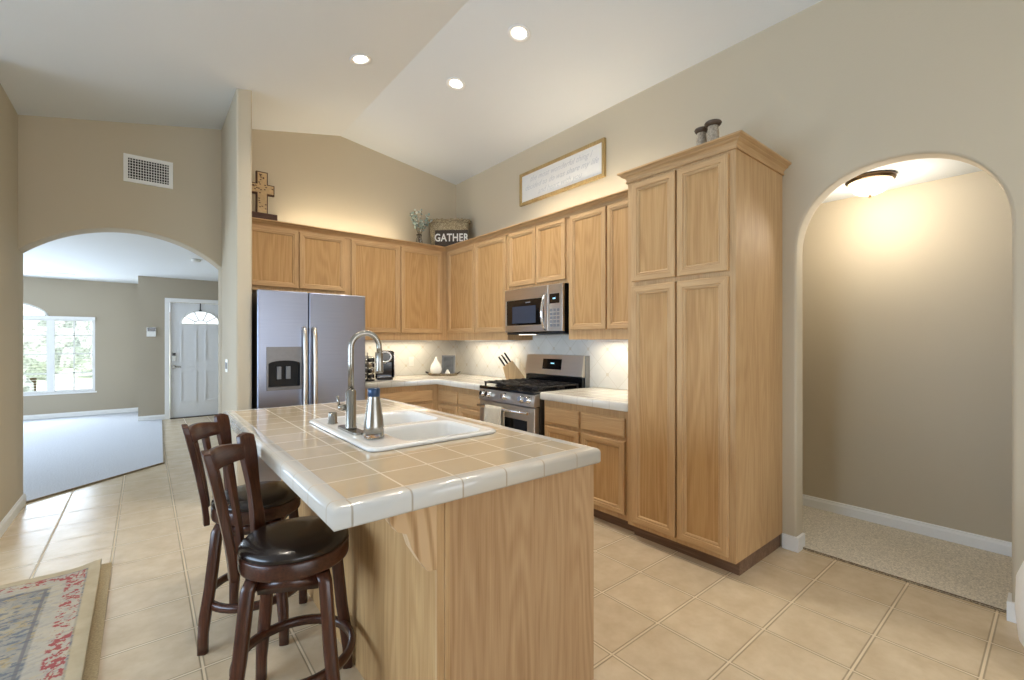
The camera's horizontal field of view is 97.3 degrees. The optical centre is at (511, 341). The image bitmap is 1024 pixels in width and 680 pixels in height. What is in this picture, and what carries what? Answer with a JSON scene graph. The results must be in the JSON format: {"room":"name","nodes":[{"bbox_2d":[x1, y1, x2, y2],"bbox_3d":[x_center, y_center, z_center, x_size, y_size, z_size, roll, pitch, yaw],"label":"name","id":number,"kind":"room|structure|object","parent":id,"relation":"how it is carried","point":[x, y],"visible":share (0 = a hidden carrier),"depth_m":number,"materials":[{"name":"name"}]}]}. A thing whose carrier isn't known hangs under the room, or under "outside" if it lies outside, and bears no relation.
{"room":"kitchen","nodes":[
{"label":"kitchen","id":0,"kind":"room"},
{"bbox_2d":[0,84,17,521],"bbox_3d":[-3.758,-0.248,3.248,0.120,3.257,0.985,0,0,-39],"label":"wall","id":1,"kind":"structure","parent":0,"point":[8,114],"depth_m":3.41,"materials":[{"name":"paint"}]},
{"bbox_2d":[0,493,25,537],"bbox_3d":[-3.779,1.335,3.380,0.014,0.090,1.215,0,0,-39],"label":"baseboard","id":2,"kind":"structure","parent":1,"relation":"attached to","point":[11,515],"depth_m":3.45,"materials":[{"name":"white paint"}]},
{"bbox_2d":[23,277,137,415],"bbox_3d":[-8.727,0.100,7.800,3.730,2.560,0.120,0,0,-39],"label":"wall","id":3,"kind":"structure","parent":0,"point":[113,305],"depth_m":8.51,"materials":[{"name":"paint"}]},
{"bbox_2d":[23,303,96,395],"bbox_3d":[-8.934,0.096,7.580,2.870,1.709,0.120,0,0,-39],"label":"window","id":4,"kind":"structure","parent":3,"relation":"in","point":[59,351],"depth_m":8.17,"materials":[{"name":"glass"}]},
{"bbox_2d":[23,407,137,419],"bbox_3d":[-8.692,1.335,7.742,3.510,0.090,0.014,0,0,-39],"label":"baseboard","id":5,"kind":"structure","parent":3,"relation":"attached to","point":[96,412],"depth_m":8.31,"materials":[{"name":"white paint"}]},
{"bbox_2d":[23,412,162,500],"bbox_3d":[-6.707,1.374,5.564,3.835,0.012,5.900,0,0,-39],"label":"floor","id":6,"kind":"structure","parent":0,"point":[60,453],"depth_m":5.77,"materials":[{"name":"beige carpet"}]},
{"bbox_2d":[26,420,163,502],"bbox_3d":[-4.788,1.373,5.996,0.749,0.015,4.469,0,0,-26],"label":"trim","id":7,"kind":"structure","parent":6,"relation":"attached to","point":[60,492],"depth_m":4.46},
{"bbox_2d":[18,115,221,499],"bbox_3d":[-3.570,-0.405,4.173,1.580,3.571,0.220,0,0,-39],"label":"wall","id":8,"kind":"structure","parent":0,"point":[71,183],"depth_m":4.01,"materials":[{"name":"paint"}]},
{"bbox_2d":[123,153,172,188],"bbox_3d":[-3.372,-1.580,4.182,0.358,0.250,0.014,0,0,-39],"label":"air vent","id":9,"kind":"object","parent":8,"relation":"in","point":[136,169],"visible":1,"depth_m":4.18,"materials":[{"name":"white metal"}]},
{"bbox_2d":[23,232,217,283],"bbox_3d":[-6.274,-1.190,5.994,5.290,0.100,6.020,0,0,-39],"label":"ceiling","id":10,"kind":"structure","parent":0,"point":[102,256],"depth_m":6.32,"materials":[{"name":"paint"}]},
{"bbox_2d":[44,272,74,275],"bbox_3d":[-7.551,-1.133,7.521,0.360,0.011,0.160,0,0,-39],"label":"ceiling vent","id":11,"kind":"object","parent":10,"relation":"in","point":[44,272],"visible":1,"depth_m":7.48,"materials":[{"name":"white metal"}]},
{"bbox_2d":[138,276,217,415],"bbox_3d":[-5.846,0.100,8.342,1.660,2.560,0.120,0,0,-39],"label":"wall","id":12,"kind":"structure","parent":0,"point":[152,291],"depth_m":7.91,"materials":[{"name":"paint"}]},
{"bbox_2d":[138,414,164,420],"bbox_3d":[-6.306,1.335,7.881,0.365,0.090,0.014,0,0,-39],"label":"baseboard","id":13,"kind":"structure","parent":12,"relation":"attached to","point":[152,417],"depth_m":7.88,"materials":[{"name":"white paint"}]},
{"bbox_2d":[147,327,155,336],"bbox_3d":[-6.302,-0.170,7.872,0.130,0.160,0.031,0,0,-39],"label":"alarm keypad","id":14,"kind":"object","parent":12,"relation":"attached to","point":[151,331],"visible":1,"depth_m":7.87,"materials":[{"name":"white plastic"}]},
{"bbox_2d":[165,298,217,418],"bbox_3d":[-5.766,0.300,8.350,1.065,2.160,0.110,0,0,-39],"label":"door","id":15,"kind":"structure","parent":12,"relation":"in","point":[191,334],"depth_m":8.27,"materials":[{"name":"white paint"}]},
{"bbox_2d":[221,89,251,485],"bbox_3d":[-2.662,-0.401,4.307,0.117,3.562,1.200,0,0,-39],"label":"wall pier","id":16,"kind":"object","parent":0,"point":[236,132],"visible":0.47,"depth_m":3.87,"materials":[{"name":"paint"}]},
{"bbox_2d":[225,359,227,371],"bbox_3d":[-2.686,0.225,4.235,0.010,0.120,0.120,0,0,-39],"label":"light switch","id":17,"kind":"object","parent":16,"relation":"attached to","point":[226,360],"visible":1,"depth_m":4.22,"materials":[{"name":"white plastic"}]},
{"bbox_2d":[252,129,455,375],"bbox_3d":[-1.826,-0.520,5.440,2.724,3.800,0.140,0,0,-39],"label":"wall","id":18,"kind":"structure","parent":0,"point":[333,182],"depth_m":5.25,"materials":[{"name":"paint"}]},
{"bbox_2d":[252,225,348,294],"bbox_3d":[-2.282,-0.823,4.743,1.013,0.635,0.355,0,0,-39],"label":"upper cabinet","id":19,"kind":"object","parent":18,"relation":"attached to","point":[282,260],"visible":0.82,"depth_m":4.61,"materials":[{"name":"brown wood"}]},
{"bbox_2d":[349,239,446,339],"bbox_3d":[-1.409,-0.580,5.455,1.236,1.120,0.355,0,0,-39],"label":"upper cabinet","id":20,"kind":"object","parent":18,"relation":"attached to","point":[404,289],"visible":0.91,"depth_m":5.30,"materials":[{"name":"brown wood"}]},
{"bbox_2d":[365,340,431,340],"bbox_3d":[-1.394,-0.011,5.508,0.900,0.015,0.060,0,0,-39],"label":"light","id":21,"kind":"object","parent":20,"relation":"attached to","point":[365,340],"visible":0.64,"depth_m":5.50,"materials":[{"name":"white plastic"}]},
{"bbox_2d":[365,340,455,375],"bbox_3d":[-1.403,0.204,5.689,1.615,0.448,0.007,0,0,-39],"label":"tiled wall","id":22,"kind":"structure","parent":18,"relation":"attached to","point":[424,353],"depth_m":5.81,"materials":[{"name":"beige tile"}]},
{"bbox_2d":[409,357,413,365],"bbox_3d":[-1.291,0.250,5.769,0.072,0.116,0.009,0,0,-39],"label":"outlet plate","id":23,"kind":"object","parent":22,"relation":"attached to","point":[411,359],"visible":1,"depth_m":5.77,"materials":[{"name":"white plastic"}]},
{"bbox_2d":[0,0,821,184],"bbox_3d":[0.211,-1.858,-0.473,7.170,1.249,12.240,0,0,-39],"label":"ceiling","id":24,"kind":"structure","parent":0,"point":[179,63],"depth_m":3.47,"materials":[{"name":"paint"}]},
{"bbox_2d":[349,54,370,64],"bbox_3d":[-1.233,-2.296,3.666,0.170,0.041,0.173,0,0,-34],"label":"recessed light","id":25,"kind":"object","parent":24,"relation":"in","point":[357,59],"visible":1,"depth_m":3.66,"materials":[{"name":"white paint"}]},
{"bbox_2d":[446,77,465,89],"bbox_3d":[-0.505,-2.319,4.053,0.172,0.030,0.173,0,0,-34],"label":"recessed light","id":26,"kind":"object","parent":24,"relation":"in","point":[454,83],"visible":1,"depth_m":4.05,"materials":[{"name":"white paint"}]},
{"bbox_2d":[508,24,529,41],"bbox_3d":[0.053,-2.318,3.385,0.172,0.030,0.173,0,0,-34],"label":"recessed light","id":27,"kind":"object","parent":24,"relation":"in","point":[516,32],"visible":1,"depth_m":3.38,"materials":[{"name":"white paint"}]},
{"bbox_2d":[0,415,1023,679],"bbox_3d":[-1.312,1.430,2.156,8.130,0.100,18.240,0,0,-39],"label":"floor","id":28,"kind":"structure","parent":0,"point":[661,612],"depth_m":2.31,"materials":[{"name":"beige tile"}]},
{"bbox_2d":[0,559,111,679],"bbox_3d":[-2.331,1.355,1.227,1.765,0.048,2.632,0,0,-40],"label":"area rug","id":29,"kind":"object","parent":28,"relation":"on","point":[52,625],"visible":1,"depth_m":2.16,"materials":[{"name":"woven wool fabric"}]},
{"bbox_2d":[181,413,307,655],"bbox_3d":[-1.276,0.874,2.187,0.508,1.012,0.432,0,0,-6],"label":"bar stool","id":30,"kind":"object","parent":28,"relation":"on","point":[279,500],"visible":0.62,"depth_m":2.05,"materials":[{"name":"brown wood"}]},
{"bbox_2d":[211,481,297,512],"bbox_3d":[-1.238,0.740,2.191,0.378,0.048,0.378,0,0,-6],"label":"seat cushion","id":31,"kind":"object","parent":30,"relation":"on","point":[276,495],"depth_m":2.12,"materials":[{"name":"black leather"}]},
{"bbox_2d":[201,432,355,679],"bbox_3d":[-0.861,0.874,1.710,0.508,1.012,0.432,0,0,-8],"label":"bar stool","id":32,"kind":"object","parent":28,"relation":"on","point":[297,553],"visible":0.98,"depth_m":1.62,"materials":[{"name":"brown wood"}]},
{"bbox_2d":[238,516,348,565],"bbox_3d":[-0.823,0.740,1.716,0.378,0.048,0.378,0,0,-8],"label":"seat cushion","id":33,"kind":"object","parent":32,"relation":"on","point":[305,540],"depth_m":1.63,"materials":[{"name":"black leather"}]},
{"bbox_2d":[252,289,364,481],"bbox_3d":[-2.073,0.460,4.465,0.940,1.820,1.000,0,0,-39],"label":"refrigerator","id":34,"kind":"object","parent":28,"relation":"on","point":[300,340],"visible":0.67,"depth_m":4.06,"materials":[{"name":"silver metal"}]},
{"bbox_2d":[365,384,437,410],"bbox_3d":[-1.406,0.938,5.266,0.877,0.884,0.654,0,0,-39],"label":"base cabinet","id":35,"kind":"object","parent":28,"relation":"on","point":[426,396],"visible":0.15,"depth_m":5.11,"materials":[{"name":"brown wood"}]},
{"bbox_2d":[281,464,593,679],"bbox_3d":[-0.643,0.936,2.361,0.906,0.887,2.048,0,0,-39],"label":"base cabinet","id":36,"kind":"object","parent":28,"relation":"on","point":[498,584],"visible":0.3,"depth_m":1.60,"materials":[{"name":"brown wood"}]},
{"bbox_2d":[223,398,600,531],"bbox_3d":[-0.718,0.461,2.310,1.057,0.061,2.112,0,0,-39],"label":"countertop","id":37,"kind":"structure","parent":36,"relation":"on","point":[347,485],"depth_m":1.62,"materials":[{"name":"tile"}]},
{"bbox_2d":[309,409,495,451],"bbox_3d":[-0.577,0.514,2.271,0.633,0.201,0.878,0,0,-39],"label":"sink","id":38,"kind":"object","parent":37,"relation":"in","point":[404,428],"visible":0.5,"depth_m":2.27,"materials":[{"name":"white ceramic"}]},
{"bbox_2d":[327,412,337,423],"bbox_3d":[-0.913,0.388,2.294,0.050,0.058,0.050,0,0,-39],"label":"air gap cap","id":39,"kind":"object","parent":38,"relation":"on","point":[332,416],"visible":1,"depth_m":2.28,"materials":[{"name":"silver metal"}]},
{"bbox_2d":[336,330,383,434],"bbox_3d":[-0.739,0.181,2.107,0.221,0.471,0.196,0,0,5],"label":"kitchen faucet","id":40,"kind":"object","parent":38,"relation":"on","point":[349,407],"visible":0.98,"depth_m":2.10,"materials":[{"name":"silver metal"}]},
{"bbox_2d":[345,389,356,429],"bbox_3d":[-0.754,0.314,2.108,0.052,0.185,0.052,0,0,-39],"label":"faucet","id":41,"kind":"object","parent":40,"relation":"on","point":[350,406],"depth_m":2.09,"materials":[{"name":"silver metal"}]},
{"bbox_2d":[363,388,383,438],"bbox_3d":[-0.603,0.309,1.966,0.088,0.215,0.088,0,0,-39],"label":"bottle","id":42,"kind":"object","parent":38,"relation":"on","point":[373,421],"visible":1,"depth_m":1.94,"materials":[{"name":"silver metal"}]},
{"bbox_2d":[438,384,479,420],"bbox_3d":[-0.531,0.938,5.382,0.663,0.884,1.581,0,0,-39],"label":"base cabinet","id":43,"kind":"object","parent":28,"relation":"on","point":[458,401],"visible":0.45,"depth_m":4.93,"materials":[{"name":"brown wood"}]},
{"bbox_2d":[365,373,505,389],"bbox_3d":[-0.863,0.463,5.111,1.522,0.065,1.582,0,0,-39],"label":"countertop","id":44,"kind":"structure","parent":43,"relation":"on","point":[467,381],"depth_m":5.06,"materials":[{"name":"white tile"}]},
{"bbox_2d":[365,353,374,380],"bbox_3d":[-1.595,0.275,4.971,0.150,0.310,0.150,0,0,-39],"label":"rack","id":45,"kind":"object","parent":44,"relation":"on","point":[368,365],"visible":0.7,"depth_m":4.92,"materials":[{"name":"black metal"}]},
{"bbox_2d":[375,350,394,379],"bbox_3d":[-1.462,0.265,5.177,0.205,0.330,0.307,0,0,-19],"label":"coffee maker","id":46,"kind":"object","parent":44,"relation":"on","point":[388,373],"visible":0.84,"depth_m":5.10,"materials":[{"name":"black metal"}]},
{"bbox_2d":[377,376,392,379],"bbox_3d":[-1.448,0.412,5.127,0.170,0.035,0.170,0,0,-19],"label":"drip tray","id":47,"kind":"object","parent":46,"relation":"on","point":[378,377],"depth_m":5.05,"materials":[{"name":"black plastic"}]},
{"bbox_2d":[425,371,460,375],"bbox_3d":[-0.884,0.403,5.769,0.452,0.052,0.230,0,0,1],"label":"serving tray","id":48,"kind":"object","parent":44,"relation":"on","point":[428,373],"visible":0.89,"depth_m":5.68,"materials":[{"name":"wood"}]},
{"bbox_2d":[430,357,441,373],"bbox_3d":[-0.970,0.307,5.740,0.156,0.225,0.156,0,0,-39],"label":"vase","id":49,"kind":"object","parent":48,"relation":"on","point":[435,368],"visible":0.87,"depth_m":5.69,"materials":[{"name":"white ceramic"}]},
{"bbox_2d":[441,355,454,373],"bbox_3d":[-0.824,0.299,5.825,0.170,0.245,0.050,0,0,1],"label":"photo frame","id":50,"kind":"object","parent":48,"relation":"on","point":[448,361],"visible":0.83,"depth_m":5.82,"materials":[{"name":"grey plastic"}]},
{"bbox_2d":[443,357,452,372],"bbox_3d":[-0.824,0.299,5.827,0.136,0.209,0.009,0,-8,1],"label":"picture","id":51,"kind":"object","parent":50,"relation":"attached to","point":[447,361],"depth_m":5.82},
{"bbox_2d":[498,352,523,379],"bbox_3d":[-0.011,0.272,4.939,0.288,0.316,0.110,0,0,-3],"label":"knife block","id":52,"kind":"object","parent":44,"relation":"on","point":[511,371],"visible":0.94,"depth_m":4.89,"materials":[{"name":"brown wood"}]},
{"bbox_2d":[477,354,589,435],"bbox_3d":[0.185,0.743,4.404,0.771,1.215,0.830,0,0,-39],"label":"gas range","id":53,"kind":"object","parent":28,"relation":"on","point":[523,408],"visible":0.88,"depth_m":4.29,"materials":[{"name":"silver metal"}]},
{"bbox_2d":[484,404,504,425],"bbox_3d":[-0.173,0.771,4.245,0.061,0.338,0.261,0,0,-39],"label":"dish towel","id":54,"kind":"object","parent":53,"relation":"hanging from","point":[493,414],"visible":0.65,"depth_m":4.21,"materials":[{"name":"beige fabric"}]},
{"bbox_2d":[480,384,577,395],"bbox_3d":[0.165,0.450,4.387,0.600,0.030,0.824,0,0,-39],"label":"cooktop","id":55,"kind":"object","parent":53,"relation":"in","point":[491,388],"depth_m":4.19,"materials":[{"name":"metal"}]},
{"bbox_2d":[545,400,633,531],"bbox_3d":[0.803,0.938,3.746,0.663,0.884,0.892,0,0,-39],"label":"base cabinet","id":56,"kind":"object","parent":28,"relation":"on","point":[606,430],"visible":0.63,"depth_m":3.38,"materials":[{"name":"brown wood"}]},
{"bbox_2d":[540,387,627,411],"bbox_3d":[0.792,0.463,3.740,0.690,0.065,0.896,0,0,-39],"label":"countertop","id":57,"kind":"structure","parent":56,"relation":"on","point":[605,398],"depth_m":3.61,"materials":[{"name":"white tile"}]},
{"bbox_2d":[617,130,790,575],"bbox_3d":[1.296,0.097,3.085,0.733,2.567,0.858,0,0,-39],"label":"pantry cabinet","id":58,"kind":"object","parent":28,"relation":"on","point":[705,219],"visible":1,"depth_m":2.82,"materials":[{"name":"brown wood"}]},
{"bbox_2d":[694,126,707,145],"bbox_3d":[1.243,-1.283,2.954,0.089,0.222,0.089,0,0,-39],"label":"ceramic urn","id":59,"kind":"object","parent":58,"relation":"on","point":[701,131],"visible":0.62,"depth_m":2.93,"materials":[{"name":"beige ceramic"}]},
{"bbox_2d":[704,119,721,141],"bbox_3d":[1.278,-1.283,2.864,0.104,0.222,0.104,0,0,-39],"label":"ceramic urn","id":60,"kind":"object","parent":58,"relation":"on","point":[713,132],"visible":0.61,"depth_m":2.83,"materials":[{"name":"beige ceramic"}]},
{"bbox_2d":[803,505,1011,609],"bbox_3d":[2.537,1.374,2.972,0.888,0.012,4.400,0,0,-39],"label":"floor","id":61,"kind":"structure","parent":28,"relation":"on","point":[983,576],"depth_m":2.88,"materials":[{"name":"beige carpet"}]},
{"bbox_2d":[1015,561,1023,645],"bbox_3d":[2.343,1.056,1.795,0.453,0.652,0.456,0,0,21],"label":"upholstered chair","id":62,"kind":"object","parent":28,"relation":"on","point":[1019,588],"visible":1,"depth_m":1.91,"materials":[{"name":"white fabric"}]},
{"bbox_2d":[456,0,1023,601],"bbox_3d":[2.966,-0.420,1.721,0.125,3.600,11.920,0,0,-39],"label":"wall","id":63,"kind":"structure","parent":0,"point":[841,90],"depth_m":2.83,"materials":[{"name":"paint"}]},
{"bbox_2d":[447,235,531,339],"bbox_3d":[-0.416,-0.580,5.474,0.367,1.120,1.579,0,0,-39],"label":"upper cabinet","id":64,"kind":"object","parent":63,"relation":"attached to","point":[477,274],"visible":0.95,"depth_m":5.15,"materials":[{"name":"brown wood"}]},
{"bbox_2d":[252,189,627,252],"bbox_3d":[-0.725,-1.159,4.087,2.598,0.067,3.341,0,0,-39],"label":"crown molding","id":65,"kind":"structure","parent":64,"relation":"attached to","point":[622,195],"depth_m":4.63,"materials":[{"name":"brown wood"}]},
{"bbox_2d":[252,170,276,220],"bbox_3d":[-2.500,-1.431,4.490,0.270,0.525,0.120,0,0,-39],"label":"wooden cross","id":66,"kind":"object","parent":65,"relation":"on","point":[261,189],"visible":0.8,"depth_m":4.47,"materials":[{"name":"brown wood"}]},
{"bbox_2d":[416,234,422,242],"bbox_3d":[-1.161,-1.254,5.634,0.100,0.170,0.100,0,0,-39],"label":"flower vase","id":67,"kind":"object","parent":65,"relation":"on","point":[419,236],"visible":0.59,"depth_m":5.61,"materials":[{"name":"clear glass"}]},
{"bbox_2d":[409,209,432,233],"bbox_3d":[-1.151,-1.435,5.664,0.332,0.471,0.170,0,0,-39],"label":"eucalyptus sprigs","id":68,"kind":"object","parent":67,"relation":"in","point":[414,222],"visible":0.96,"depth_m":5.64,"materials":[{"name":"green plant"}]},
{"bbox_2d":[427,218,470,244],"bbox_3d":[-0.814,-1.373,5.833,0.578,0.408,0.214,0,0,3],"label":"wicker basket","id":69,"kind":"object","parent":65,"relation":"on","point":[436,224],"visible":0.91,"depth_m":5.76,"materials":[{"name":"brown wicker"}]},
{"bbox_2d":[435,230,467,246],"bbox_3d":[-0.765,-1.294,5.730,0.438,0.250,0.022,0,0,3],"label":"gather sign","id":70,"kind":"object","parent":65,"relation":"on","point":[444,238],"visible":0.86,"depth_m":5.72,"materials":[{"name":"black wood"}]},
{"bbox_2d":[465,340,515,340],"bbox_3d":[-0.276,-0.011,5.355,0.060,0.015,0.950,0,0,-39],"label":"light","id":71,"kind":"object","parent":64,"relation":"attached to","point":[465,340],"visible":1,"depth_m":5.28,"materials":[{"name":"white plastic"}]},
{"bbox_2d":[508,218,568,289],"bbox_3d":[0.363,-0.839,4.519,0.367,0.602,0.870,0,0,-39],"label":"upper cabinet","id":72,"kind":"object","parent":63,"relation":"attached to","point":[538,255],"visible":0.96,"depth_m":4.36,"materials":[{"name":"brown wood"}]},
{"bbox_2d":[505,283,568,334],"bbox_3d":[0.313,-0.301,4.496,0.460,0.465,0.837,0,0,-39],"label":"microwave","id":73,"kind":"object","parent":72,"relation":"attached to","point":[538,310],"visible":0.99,"depth_m":4.33,"materials":[{"name":"silver metal"}]},
{"bbox_2d":[456,334,627,389],"bbox_3d":[0.286,0.240,4.903,0.007,0.680,3.343,0,0,-39],"label":"tiled wall","id":74,"kind":"structure","parent":63,"relation":"attached to","point":[608,359],"depth_m":4.77,"materials":[{"name":"beige tile"}]},
{"bbox_2d":[516,358,519,368],"bbox_3d":[0.064,0.250,5.161,0.009,0.116,0.072,0,0,-39],"label":"outlet plate","id":75,"kind":"object","parent":74,"relation":"attached to","point":[517,359],"visible":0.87,"depth_m":5.15,"materials":[{"name":"white plastic"}]},
{"bbox_2d":[519,137,605,206],"bbox_3d":[0.479,-1.714,4.645,0.030,0.357,1.215,0,0,-39],"label":"framed print","id":76,"kind":"object","parent":63,"relation":"attached to","point":[586,164],"visible":1,"depth_m":4.57,"materials":[{"name":"brown wood"}]},
{"bbox_2d":[569,200,627,339],"bbox_3d":[0.919,-0.580,3.837,0.367,1.120,0.882,0,0,-39],"label":"upper cabinet","id":77,"kind":"object","parent":63,"relation":"attached to","point":[598,238],"visible":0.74,"depth_m":3.79,"materials":[{"name":"brown wood"}]},
{"bbox_2d":[588,339,627,340],"bbox_3d":[0.940,-0.011,3.863,0.060,0.015,0.700,0,0,-39],"label":"light","id":78,"kind":"object","parent":77,"relation":"attached to","point":[625,339],"visible":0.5,"depth_m":3.93,"materials":[{"name":"white plastic"}]},
{"bbox_2d":[782,533,804,552],"bbox_3d":[1.888,1.333,3.019,0.126,0.095,0.097,0,0,-39],"label":"baseboard","id":79,"kind":"structure","parent":63,"relation":"attached to","point":[792,543],"depth_m":2.98,"materials":[{"name":"white paint"}]},
{"bbox_2d":[803,547,1006,612],"bbox_3d":[2.228,1.373,2.642,0.006,0.013,0.920,0,0,-39],"label":"trim","id":80,"kind":"structure","parent":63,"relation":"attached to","point":[804,548],"depth_m":2.57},
{"bbox_2d":[1007,593,1016,623],"bbox_3d":[2.523,1.333,2.239,0.127,0.095,0.081,0,0,-39],"label":"baseboard","id":81,"kind":"structure","parent":63,"relation":"attached to","point":[1011,616],"depth_m":2.22,"materials":[{"name":"white paint"}]},
{"bbox_2d":[821,158,982,203],"bbox_3d":[2.600,-1.180,3.023,0.970,0.100,4.640,0,0,-39],"label":"ceiling","id":82,"kind":"structure","parent":0,"point":[917,171],"depth_m":2.99,"materials":[{"name":"paint"}]},
{"bbox_2d":[845,170,896,198],"bbox_3d":[2.466,-1.056,3.100,0.284,0.145,0.284,0,0,-39],"label":"flush ceiling light","id":83,"kind":"object","parent":82,"relation":"attached to","point":[870,184],"visible":0.98,"depth_m":3.02,"materials":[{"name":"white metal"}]},
{"bbox_2d":[803,171,1011,541],"bbox_3d":[2.928,0.100,3.291,0.122,2.560,4.640,0,0,-39],"label":"wall","id":84,"kind":"structure","parent":0,"point":[907,290],"depth_m":3.24,"materials":[{"name":"paint"}]},
{"bbox_2d":[803,494,1011,556],"bbox_3d":[2.875,1.330,3.247,0.016,0.100,4.400,0,0,-39],"label":"baseboard","id":85,"kind":"structure","parent":84,"relation":"attached to","point":[986,543],"depth_m":3.23,"materials":[{"name":"white paint"}]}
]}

